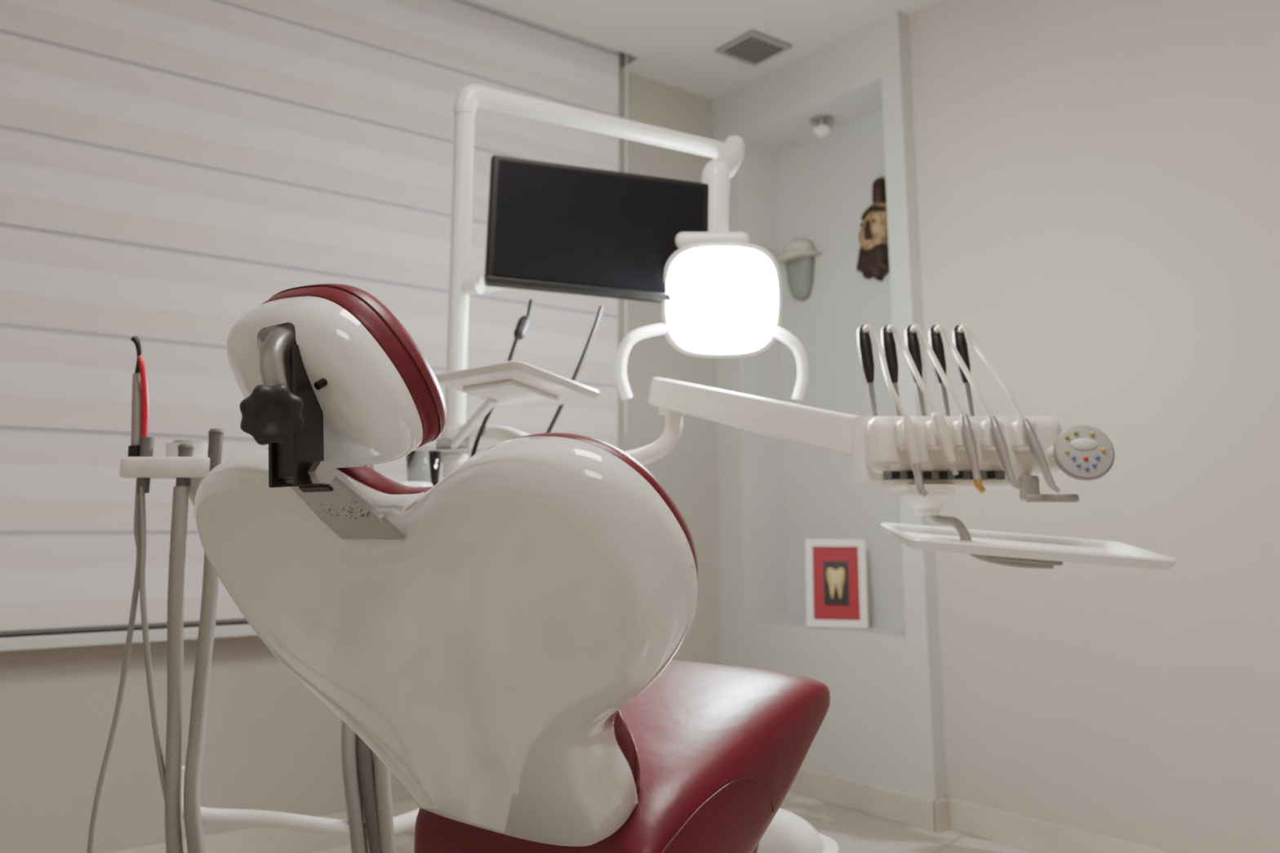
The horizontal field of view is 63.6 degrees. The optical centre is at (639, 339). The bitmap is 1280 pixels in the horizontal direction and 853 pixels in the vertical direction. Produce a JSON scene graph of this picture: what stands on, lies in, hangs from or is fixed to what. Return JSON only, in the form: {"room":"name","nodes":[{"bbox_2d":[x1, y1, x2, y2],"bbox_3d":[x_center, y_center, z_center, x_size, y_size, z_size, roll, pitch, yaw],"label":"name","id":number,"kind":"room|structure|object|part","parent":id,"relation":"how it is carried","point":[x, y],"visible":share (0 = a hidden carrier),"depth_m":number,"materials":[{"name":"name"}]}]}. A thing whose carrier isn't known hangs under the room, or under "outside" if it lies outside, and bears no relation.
{"room":"dental clinic","nodes":[
{"label":"dental clinic","id":0,"kind":"room"},
{"bbox_2d":[0,50,720,852],"bbox_3d":[-1.371,-0.018,2.829,4.597,2.800,0.114,8,-13,-37],"label":"wall","id":1,"kind":"structure","parent":0,"point":[271,744],"depth_m":2.78,"materials":[{"name":"beige paint"}]},
{"bbox_2d":[0,622,241,636],"bbox_3d":[-1.545,0.700,2.471,3.448,0.060,0.031,8,-13,-37],"label":"frame","id":2,"kind":"object","parent":1,"relation":"attached to","point":[237,623],"visible":0.02,"depth_m":2.60,"materials":[{"name":"grey"}]},
{"bbox_2d":[0,622,257,651],"bbox_3d":[-1.548,0.716,2.430,3.598,0.030,0.086,8,-13,-37],"label":"sill","id":3,"kind":"structure","parent":1,"relation":"attached to","point":[19,642],"depth_m":2.54,"materials":[{"name":"grey"}]},
{"bbox_2d":[106,800,419,852],"bbox_3d":[-1.393,1.301,2.491,4.244,0.085,0.014,8,-13,-37],"label":"baseboard","id":4,"kind":"structure","parent":1,"relation":"attached to","point":[251,840],"depth_m":2.78,"materials":[{"name":"white wood"}]},
{"bbox_2d":[775,238,822,301],"bbox_3d":[0.602,-0.274,3.995,0.082,0.239,0.208,8,-13,-37],"label":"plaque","id":5,"kind":"object","parent":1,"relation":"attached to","point":[798,255],"visible":0.99,"depth_m":3.97,"materials":[{"name":"ceramic"}]},
{"bbox_3d":[0.609,-0.359,4.015,0.066,0.063,0.130,8,-13,-37],"label":"hat crown","id":6,"kind":"part","parent":5,"relation":"part of","materials":[{"name":"beige wicker"}]},
{"bbox_2d":[804,539,868,628],"bbox_3d":[0.672,0.834,3.541,0.205,0.295,0.062,-3,-11,14],"label":"picture","id":7,"kind":"object","parent":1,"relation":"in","point":[836,575],"visible":1,"depth_m":3.53,"materials":[{"name":"white painted wood"},{"name":"paper"},{"name":"glass"}]},
{"bbox_3d":[0.585,0.838,3.562,0.025,0.295,0.061,-3,-11,14],"label":"rail","id":8,"kind":"part","parent":7,"relation":"part of","materials":[{"name":"white wood"}]},
{"bbox_3d":[0.676,0.705,3.580,0.205,0.027,0.028,-3,-11,14],"label":"rail","id":9,"kind":"part","parent":7,"relation":"part of","materials":[{"name":"white wood"}]},
{"bbox_3d":[0.668,0.963,3.501,0.205,0.027,0.028,-3,-11,14],"label":"rail","id":10,"kind":"part","parent":7,"relation":"part of","materials":[{"name":"white wood"}]},
{"bbox_3d":[0.760,0.830,3.519,0.025,0.295,0.061,-3,-11,14],"label":"rail","id":11,"kind":"part","parent":7,"relation":"part of","materials":[{"name":"white wood"}]},
{"bbox_2d":[304,791,1035,852],"bbox_3d":[0.122,1.077,0.731,4.697,0.100,4.897,8,-13,-37],"label":"floor","id":12,"kind":"structure","parent":0,"point":[854,831],"depth_m":2.98,"materials":[{"name":"tile"}]},
{"bbox_2d":[193,283,840,852],"bbox_3d":[-0.004,0.545,1.240,1.034,1.129,0.705,7,-12,-34],"label":"dental chair","id":13,"kind":"object","parent":12,"relation":"on","point":[504,634],"visible":1,"depth_m":1.05,"materials":[{"name":"red plastic"}]},
{"bbox_3d":[-0.334,0.067,0.937,0.056,0.057,0.034,4,-11,-19],"label":"star knob","id":14,"kind":"part","parent":13,"relation":"part of","materials":[{"name":"black plastic"}]},
{"bbox_3d":[-0.297,0.164,1.024,0.102,0.067,0.086,-8,-13,39],"label":"slotted plate","id":15,"kind":"part","parent":13,"relation":"part of","materials":[{"name":"silver metal"}]},
{"bbox_2d":[260,283,446,448],"bbox_3d":[-0.309,0.032,1.082,0.228,0.177,0.134,-8,-13,39],"label":"cushion","id":16,"kind":"object","parent":13,"relation":"on","point":[394,399],"depth_m":1.00,"materials":[{"name":"red plastic"}]},
{"bbox_2d":[266,432,697,791],"bbox_3d":[-0.188,0.360,1.174,0.703,0.482,0.314,-8,-13,37],"label":"cushion","id":17,"kind":"object","parent":13,"relation":"on","point":[470,641],"depth_m":1.03,"materials":[{"name":"plastic"}]},
{"bbox_2d":[413,659,830,852],"bbox_3d":[-0.013,0.564,1.298,0.391,0.272,0.401,-8,-13,39],"label":"seat cushion","id":18,"kind":"object","parent":13,"relation":"on","point":[706,758],"depth_m":1.15,"materials":[{"name":"red leather"}]},
{"bbox_2d":[368,84,808,487],"bbox_3d":[-0.103,0.334,2.213,0.959,1.889,0.444,4,-11,-21],"label":"unit","id":19,"kind":"object","parent":12,"relation":"on","point":[725,290],"visible":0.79,"depth_m":2.32,"materials":[{"name":"white plastic"}]},
{"bbox_2d":[86,428,224,852],"bbox_3d":[-0.561,0.655,1.695,0.152,0.982,0.615,-9,-14,42],"label":"holder","id":20,"kind":"object","parent":19,"relation":"attached to","point":[188,462],"visible":0.83,"depth_m":1.53,"materials":[{"name":"white plastic"}]},
{"bbox_2d":[128,335,149,457],"bbox_3d":[-0.780,0.097,1.605,0.041,0.211,0.026,0,-10,0],"label":"instrument","id":21,"kind":"object","parent":20,"relation":"on","point":[140,399],"visible":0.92,"depth_m":1.60,"materials":[{"name":"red plastic"}]},
{"bbox_3d":[-0.721,0.197,1.590,0.153,0.031,0.060,0,-10,0],"label":"holder plate","id":22,"kind":"part","parent":20,"relation":"part of","materials":[{"name":"white plastic"}]},
{"bbox_3d":[-0.697,0.197,1.580,0.023,0.075,0.024,0,-10,0],"label":"suction handle","id":23,"kind":"part","parent":20,"relation":"part of","materials":[{"name":"grey plastic"}]},
{"bbox_3d":[-0.712,0.179,1.634,0.072,0.028,0.072,0,-10,0],"label":"lid","id":24,"kind":"part","parent":20,"relation":"part of","materials":[{"name":"grey plastic"}]},
{"bbox_3d":[-0.712,0.163,1.637,0.054,0.005,0.054,0,-10,0],"label":"lid","id":25,"kind":"part","parent":20,"relation":"part of","materials":[{"name":"white plastic"}]},
{"bbox_3d":[-0.544,0.328,1.793,0.056,0.184,0.540,-7,-12,34],"label":"support arm","id":26,"kind":"part","parent":20,"relation":"part of","materials":[{"name":"white plastic"}]},
{"bbox_3d":[-0.652,0.185,1.582,0.023,0.098,0.024,0,-10,0],"label":"suction handle","id":27,"kind":"part","parent":20,"relation":"part of","materials":[{"name":"grey plastic"}]},
{"bbox_2d":[182,720,419,852],"bbox_3d":[-0.460,0.785,1.703,0.566,0.723,0.206,6,-12,-31],"label":"pipe","id":28,"kind":"object","parent":19,"relation":"attached to","point":[366,780],"visible":0.34,"depth_m":1.64,"materials":[{"name":"white plastic"}]},
{"bbox_2d":[396,481,433,487],"bbox_3d":[-0.455,0.295,1.979,0.116,0.043,0.116,0,-10,0],"label":"bowl","id":29,"kind":"object","parent":19,"relation":"on","point":[413,484],"depth_m":1.94,"materials":[{"name":"white ceramic"}]},
{"bbox_2d":[405,450,442,486],"bbox_3d":[-0.425,0.271,2.024,0.072,0.104,0.072,0,-10,0],"label":"glass cup","id":30,"kind":"object","parent":19,"relation":"on","point":[424,466],"visible":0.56,"depth_m":2.00,"materials":[{"name":"white"}]},
{"bbox_2d":[435,360,600,454],"bbox_3d":[-0.294,0.143,2.019,0.432,0.140,0.212,-10,-14,44],"label":"tray","id":31,"kind":"object","parent":19,"relation":"attached to","point":[512,384],"visible":0.98,"depth_m":1.94,"materials":[{"name":"white plastic"}]},
{"bbox_3d":[-0.248,0.104,1.975,0.150,0.031,0.119,-10,-14,44],"label":"under plate","id":32,"kind":"part","parent":31,"relation":"part of","materials":[{"name":"white plastic"}]},
{"bbox_3d":[-0.235,0.090,1.969,0.322,0.053,0.321,0,-10,0],"label":"dish","id":33,"kind":"part","parent":31,"relation":"part of","materials":[{"name":"white plastic"}]},
{"bbox_2d":[462,155,708,457],"bbox_3d":[-0.117,0.015,2.279,0.566,0.822,0.159,4,-11,-21],"label":"monitor","id":34,"kind":"object","parent":19,"relation":"attached to","point":[552,227],"visible":0.77,"depth_m":2.29,"materials":[{"name":"black plastic"}]},
{"bbox_3d":[-0.358,-0.120,2.232,0.029,0.044,0.044,-4,-11,20],"label":"mount knob","id":35,"kind":"part","parent":34,"relation":"part of","materials":[{"name":"white plastic"}]},
{"bbox_3d":[-0.248,-0.172,2.313,0.319,0.165,0.060,3,-11,-17],"label":"mount arm","id":36,"kind":"part","parent":34,"relation":"part of","materials":[{"name":"white plastic"}]},
{"bbox_3d":[-0.087,-0.511,2.513,0.765,0.079,0.051,6,-12,-30],"label":"overhead arm","id":37,"kind":"part","parent":19,"relation":"part of","materials":[{"name":"white ceramic"}]},
{"bbox_2d":[614,135,808,401],"bbox_3d":[0.160,-0.199,2.498,0.430,0.738,0.372,0,-10,0],"label":"lamp","id":38,"kind":"object","parent":19,"relation":"attached to","point":[725,290],"depth_m":2.32,"materials":[{"name":"white plastic"}]},
{"bbox_2d":[457,324,1115,568],"bbox_3d":[0.183,0.201,1.919,1.270,0.422,0.272,-5,-11,25],"label":"instrument delivery arm","id":39,"kind":"object","parent":19,"relation":"attached to","point":[923,459],"visible":0.96,"depth_m":1.72},
{"bbox_3d":[0.211,0.142,1.960,0.494,0.184,0.052,-10,-14,42],"label":"spring arm","id":40,"kind":"part","parent":39,"relation":"part of","materials":[{"name":"white ceramic"}]},
{"bbox_3d":[0.408,0.111,1.815,0.012,0.089,0.022,5,-11,-25],"label":"whip rod","id":41,"kind":"part","parent":39,"relation":"part of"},
{"bbox_3d":[0.451,0.111,1.815,0.012,0.089,0.022,5,-11,-25],"label":"whip rod","id":42,"kind":"part","parent":39,"relation":"part of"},
{"bbox_3d":[0.493,0.111,1.815,0.012,0.089,0.022,5,-11,-25],"label":"whip rod","id":43,"kind":"part","parent":39,"relation":"part of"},
{"bbox_3d":[0.536,0.111,1.815,0.012,0.089,0.022,5,-11,-25],"label":"whip rod","id":44,"kind":"part","parent":39,"relation":"part of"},
{"bbox_3d":[0.578,0.111,1.815,0.012,0.089,0.022,5,-11,-25],"label":"whip rod","id":45,"kind":"part","parent":39,"relation":"part of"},
{"bbox_2d":[923,515,1053,568],"bbox_3d":[0.567,0.325,1.690,0.200,0.096,0.038,-5,-11,24],"label":"holder","id":46,"kind":"object","parent":39,"relation":"on","point":[956,523],"depth_m":1.70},
{"bbox_2d":[880,522,1177,569],"bbox_3d":[0.614,0.331,1.665,0.411,0.071,0.214,0,-10,0],"label":"tray","id":47,"kind":"object","parent":39,"relation":"attached to","point":[989,545],"depth_m":1.62,"materials":[{"name":"white plastic"}]},
{"bbox_3d":[0.670,0.258,1.681,0.085,0.014,0.018,0,-10,0],"label":"grip handle","id":48,"kind":"part","parent":39,"relation":"part of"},
{"bbox_2d":[471,0,938,99],"bbox_3d":[0.156,-1.637,1.175,4.697,0.200,4.783,8,-13,-37],"label":"ceiling","id":49,"kind":"structure","parent":0,"point":[672,42],"depth_m":3.60,"materials":[{"name":"paint"}]},
{"bbox_2d":[0,0,627,635],"bbox_3d":[-1.507,-0.342,2.624,3.666,2.114,0.060,8,-13,-37],"label":"zebra blind","id":50,"kind":"object","parent":49,"relation":"hanging from","point":[170,169],"visible":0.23,"depth_m":2.84,"materials":[{"name":"fabric"}]},
{"bbox_3d":[-1.522,0.690,2.426,3.628,0.012,0.016,8,-13,-37],"label":"rail","id":51,"kind":"part","parent":50,"relation":"part of","materials":[{"name":"white metal"}]},
{"bbox_3d":[-0.050,-0.388,3.757,0.006,1.460,0.006,0,-10,0],"label":"control cord","id":52,"kind":"part","parent":50,"relation":"part of","materials":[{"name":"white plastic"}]},
{"bbox_2d":[715,29,792,66],"bbox_3d":[0.414,-1.060,3.765,0.278,0.013,0.278,0,-10,0],"label":"ceiling vent","id":53,"kind":"object","parent":49,"relation":"attached to","point":[753,47],"depth_m":3.75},
{"bbox_2d":[713,9,947,800],"bbox_3d":[0.694,0.242,3.701,0.788,2.600,0.892,0,-10,0],"label":"wall niche","id":54,"kind":"object","parent":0,"point":[882,726],"depth_m":3.77,"materials":[{"name":"white paint"}]},
{"bbox_2d":[809,114,834,137],"bbox_3d":[0.682,-0.792,3.869,0.090,0.071,0.090,0,-10,0],"label":"spotlight","id":55,"kind":"object","parent":54,"relation":"attached to","point":[821,122],"visible":1,"depth_m":3.85,"materials":[{"name":"silver metal"}]},
{"bbox_3d":[0.682,-0.776,3.866,0.066,0.037,0.066,0,-10,0],"label":"bulb","id":56,"kind":"part","parent":55,"relation":"part of","materials":[{"name":"white glass"}]},
{"bbox_2d":[856,177,889,281],"bbox_3d":[0.828,-0.395,3.726,0.072,0.377,0.154,8,-13,-37],"label":"mask","id":57,"kind":"object","parent":54,"relation":"attached to","point":[873,260],"visible":0.98,"depth_m":3.69,"materials":[{"name":"brown wood"}]},
{"bbox_2d":[788,767,937,832],"bbox_3d":[0.587,1.464,3.392,0.579,0.085,0.752,0,-10,0],"label":"baseboard","id":58,"kind":"structure","parent":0,"point":[917,811],"depth_m":3.22,"materials":[{"name":"white wood"}]},
{"bbox_2d":[908,0,1279,852],"bbox_3d":[2.176,-0.188,1.882,0.230,2.800,3.844,8,-13,-37],"label":"wall","id":59,"kind":"structure","parent":0,"point":[1098,181],"depth_m":2.79,"materials":[{"name":"paint"}]},
{"bbox_2d":[933,798,950,832],"bbox_3d":[0.887,1.401,3.043,0.060,0.085,0.014,8,-13,-37],"label":"trim","id":60,"kind":"structure","parent":59,"relation":"attached to","point":[942,811],"depth_m":3.04,"materials":[{"name":"wood"}]},
{"bbox_2d":[948,798,1173,852],"bbox_3d":[2.053,1.141,1.602,0.014,0.085,3.732,8,-13,-37],"label":"baseboard","id":61,"kind":"structure","parent":59,"relation":"attached to","point":[1037,836],"depth_m":2.85,"materials":[{"name":"wood"}]}
]}

